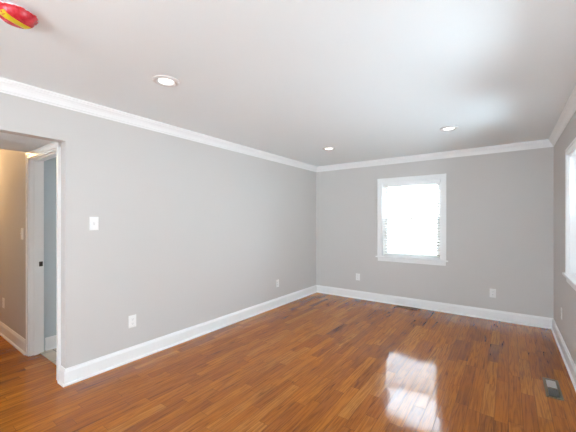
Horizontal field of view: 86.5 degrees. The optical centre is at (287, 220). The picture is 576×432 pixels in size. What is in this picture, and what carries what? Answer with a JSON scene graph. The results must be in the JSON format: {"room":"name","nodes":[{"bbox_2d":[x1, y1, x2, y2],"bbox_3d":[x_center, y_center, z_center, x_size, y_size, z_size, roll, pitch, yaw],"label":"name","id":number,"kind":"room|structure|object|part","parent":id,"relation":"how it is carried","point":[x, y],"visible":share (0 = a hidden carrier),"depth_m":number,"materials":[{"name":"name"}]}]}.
{"room":"empty living room","nodes":[
{"label":"empty living room","id":0,"kind":"room"},
{"bbox_2d":[0,149,26,338],"bbox_3d":[-3.237,0.174,3.629,3.200,2.440,0.100,0,0,36],"label":"wall","id":1,"kind":"structure","parent":0,"point":[12,163],"depth_m":3.52,"materials":[{"name":"beige paint"}]},
{"bbox_2d":[0,321,25,354],"bbox_3d":[-3.646,1.324,3.846,2.282,0.140,0.027,0,0,36],"label":"baseboard","id":2,"kind":"structure","parent":1,"relation":"attached to","point":[7,333],"depth_m":3.44,"materials":[{"name":"white wood"}]},
{"bbox_2d":[25,142,60,381],"bbox_3d":[-2.313,0.346,2.961,0.911,2.096,0.135,0,0,36],"label":"door frame","id":3,"kind":"structure","parent":1,"relation":"in","point":[35,159],"depth_m":3.16,"materials":[{"name":"white wood"}]},
{"bbox_2d":[0,132,53,151],"bbox_3d":[-2.622,-0.876,2.506,0.890,0.340,1.005,0,0,36],"label":"ceiling","id":4,"kind":"structure","parent":0,"point":[13,142],"depth_m":2.76,"materials":[{"name":"white paint"}]},
{"bbox_2d":[44,157,55,349],"bbox_3d":[-2.052,0.174,4.128,0.100,2.440,2.095,0,0,36],"label":"wall","id":5,"kind":"structure","parent":0,"point":[49,165],"depth_m":3.31,"materials":[{"name":"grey paint"}]},
{"bbox_2d":[45,335,55,350],"bbox_3d":[-1.990,1.324,4.106,0.027,0.140,2.060,0,0,36],"label":"baseboard","id":6,"kind":"structure","parent":5,"relation":"attached to","point":[50,342],"depth_m":3.31,"materials":[{"name":"white wood"}]},
{"bbox_2d":[0,92,315,368],"bbox_3d":[-1.934,0.174,2.615,0.100,2.440,8.385,0,0,36],"label":"wall","id":7,"kind":"structure","parent":0,"point":[190,233],"depth_m":3.30,"materials":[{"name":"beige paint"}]},
{"bbox_2d":[89,217,98,229],"bbox_3d":[-1.751,0.025,2.767,0.019,0.121,0.075,0,0,36],"label":"light switch","id":8,"kind":"object","parent":7,"relation":"attached to","point":[93,221],"visible":1,"depth_m":2.77,"materials":[{"name":"white plastic"}]},
{"bbox_2d":[129,314,135,327],"bbox_3d":[-1.551,1.004,3.054,0.008,0.121,0.075,0,0,36],"label":"electrical outlet","id":9,"kind":"object","parent":7,"relation":"attached to","point":[132,319],"visible":1,"depth_m":3.05,"materials":[{"name":"white plastic"}]},
{"bbox_2d":[0,77,316,171],"bbox_3d":[-1.872,-0.998,2.570,0.052,0.096,8.385,0,0,36],"label":"trim","id":10,"kind":"structure","parent":7,"relation":"attached to","point":[7,86],"depth_m":2.96,"materials":[{"name":"white wood"}]},
{"bbox_2d":[58,285,316,386],"bbox_3d":[-0.702,1.324,4.302,0.125,0.140,4.207,0,0,36],"label":"baseboard","id":11,"kind":"structure","parent":7,"relation":"attached to","point":[74,374],"depth_m":3.31,"materials":[{"name":"white wood"}]},
{"bbox_2d":[0,0,575,166],"bbox_3d":[-0.441,-1.086,1.540,3.780,0.080,8.705,0,0,36],"label":"ceiling","id":12,"kind":"structure","parent":0,"point":[366,80],"depth_m":2.06,"materials":[{"name":"white paint"}]},
{"bbox_2d":[0,2,37,28],"bbox_3d":[-1.359,-1.018,1.532,0.174,0.056,0.173,0,0,36],"label":"smoke detector","id":13,"kind":"object","parent":12,"relation":"attached to","point":[15,15],"visible":1,"depth_m":1.50,"materials":[{"name":"red plastic"}]},
{"bbox_2d":[152,75,178,86],"bbox_3d":[-0.912,-1.040,2.289,0.188,0.013,0.188,0,0,36],"label":"recessed light","id":14,"kind":"object","parent":12,"relation":"in","point":[162,80],"visible":1,"depth_m":2.27,"materials":[{"name":"grey metal"}]},
{"bbox_2d":[322,147,334,149],"bbox_3d":[0.589,-1.040,4.418,0.188,0.013,0.188,0,0,36],"label":"recessed light","id":15,"kind":"object","parent":12,"relation":"in","point":[324,148],"visible":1,"depth_m":4.41,"materials":[{"name":"white"}]},
{"bbox_2d":[439,126,457,130],"bbox_3d":[1.817,-1.040,3.460,0.188,0.013,0.188,0,0,36],"label":"recessed light","id":16,"kind":"object","parent":12,"relation":"in","point":[447,128],"visible":1,"depth_m":3.45,"materials":[{"name":"white"}]},
{"bbox_2d":[0,293,575,431],"bbox_3d":[-1.780,1.431,2.504,7.080,0.086,8.705,0,0,36],"label":"floor","id":17,"kind":"structure","parent":0,"point":[316,362],"depth_m":2.67,"materials":[{"name":"brown wood"}]},
{"bbox_2d":[395,305,418,309],"bbox_3d":[1.901,1.391,4.897,0.343,0.007,0.110,0,0,36],"label":"floor vent","id":18,"kind":"object","parent":17,"relation":"in","point":[399,306],"visible":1,"depth_m":4.90,"materials":[{"name":"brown metal"}]},
{"bbox_2d":[542,377,563,400],"bbox_3d":[2.196,1.391,2.541,0.105,0.007,0.363,0,0,36],"label":"floor vent","id":19,"kind":"object","parent":17,"relation":"in","point":[552,388],"visible":1,"depth_m":2.52,"materials":[{"name":"grey metal"}]},
{"bbox_2d":[316,147,553,317],"bbox_3d":[2.055,0.174,5.008,3.780,2.440,0.160,0,0,36],"label":"wall","id":20,"kind":"structure","parent":0,"point":[500,206],"depth_m":4.50,"materials":[{"name":"grey paint"}]},
{"bbox_2d":[375,173,447,265],"bbox_3d":[2.017,-0.017,5.021,1.112,1.405,0.222,0,0,36],"label":"window","id":21,"kind":"structure","parent":20,"relation":"in","point":[442,262],"depth_m":5.01,"materials":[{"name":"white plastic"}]},
{"bbox_2d":[383,179,439,259],"bbox_3d":[1.988,-0.018,4.982,0.892,1.235,0.068,0,0,36],"label":"window blind","id":22,"kind":"object","parent":21,"relation":"attached to","point":[429,182],"visible":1,"depth_m":4.96,"materials":[{"name":"white plastic"}]},
{"bbox_3d":[1.992,0.590,4.987,0.882,0.020,0.048,0,0,36],"label":"rail","id":23,"kind":"part","parent":22,"relation":"part of","materials":[{"name":"white plastic"}]},
{"bbox_3d":[1.992,0.003,4.987,0.602,1.175,0.054,0,0,36],"label":"ladder cord","id":24,"kind":"part","parent":22,"relation":"part of","materials":[{"name":"white fabric"}]},
{"bbox_3d":[2.046,-0.307,5.061,0.862,0.620,0.032,0,0,36],"label":"sash","id":25,"kind":"part","parent":21,"relation":"part of","materials":[{"name":"white glass"}]},
{"bbox_3d":[2.025,0.280,5.032,0.866,0.624,0.032,0,0,36],"label":"sash","id":26,"kind":"part","parent":21,"relation":"part of","materials":[{"name":"white plastic"}]},
{"bbox_2d":[317,285,552,328],"bbox_3d":[1.976,1.324,4.949,3.520,0.140,0.027,0,0,36],"label":"baseboard","id":27,"kind":"structure","parent":20,"relation":"attached to","point":[509,317],"depth_m":4.64,"materials":[{"name":"white wood"}]},
{"bbox_2d":[317,139,552,171],"bbox_3d":[1.969,-0.998,4.939,3.520,0.096,0.052,0,0,36],"label":"trim","id":28,"kind":"structure","parent":20,"relation":"attached to","point":[545,143],"depth_m":4.63,"materials":[{"name":"white wood"}]},
{"bbox_2d":[490,289,495,297],"bbox_3d":[2.883,1.020,4.309,0.075,0.121,0.008,0,0,36],"label":"electrical outlet","id":29,"kind":"object","parent":20,"relation":"attached to","point":[492,291],"visible":1,"depth_m":4.30,"materials":[{"name":"white plastic"}]},
{"bbox_2d":[554,111,575,365],"bbox_3d":[1.029,0.174,0.483,0.160,2.440,8.385,0,0,36],"label":"wall","id":30,"kind":"structure","parent":0,"point":[564,294],"depth_m":3.29,"materials":[{"name":"grey paint"}]},
{"bbox_2d":[549,85,575,146],"bbox_3d":[0.943,-0.998,0.544,0.052,0.096,8.385,0,0,36],"label":"trim","id":31,"kind":"structure","parent":30,"relation":"attached to","point":[569,109],"depth_m":2.96,"materials":[{"name":"white wood"}]},
{"bbox_2d":[551,318,575,390],"bbox_3d":[0.953,1.324,0.537,0.027,0.140,8.385,0,0,36],"label":"baseboard","id":32,"kind":"structure","parent":30,"relation":"attached to","point":[569,363],"depth_m":3.02,"materials":[{"name":"white wood"}]},
{"bbox_2d":[562,137,575,290],"bbox_3d":[2.473,-0.051,2.508,0.222,1.285,1.112,0,0,36],"label":"window","id":33,"kind":"structure","parent":30,"relation":"in","point":[569,274],"depth_m":2.91,"materials":[{"name":"white plastic"}]},
{"bbox_3d":[2.409,-0.083,2.554,0.023,1.223,1.066,0,0,36],"label":"casing","id":34,"kind":"part","parent":33,"relation":"part of","materials":[{"name":"white wood"}]},
{"bbox_3d":[2.490,-0.049,2.496,0.180,1.155,0.930,0,0,36],"label":"frame","id":35,"kind":"part","parent":33,"relation":"part of","materials":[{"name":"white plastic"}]}
]}

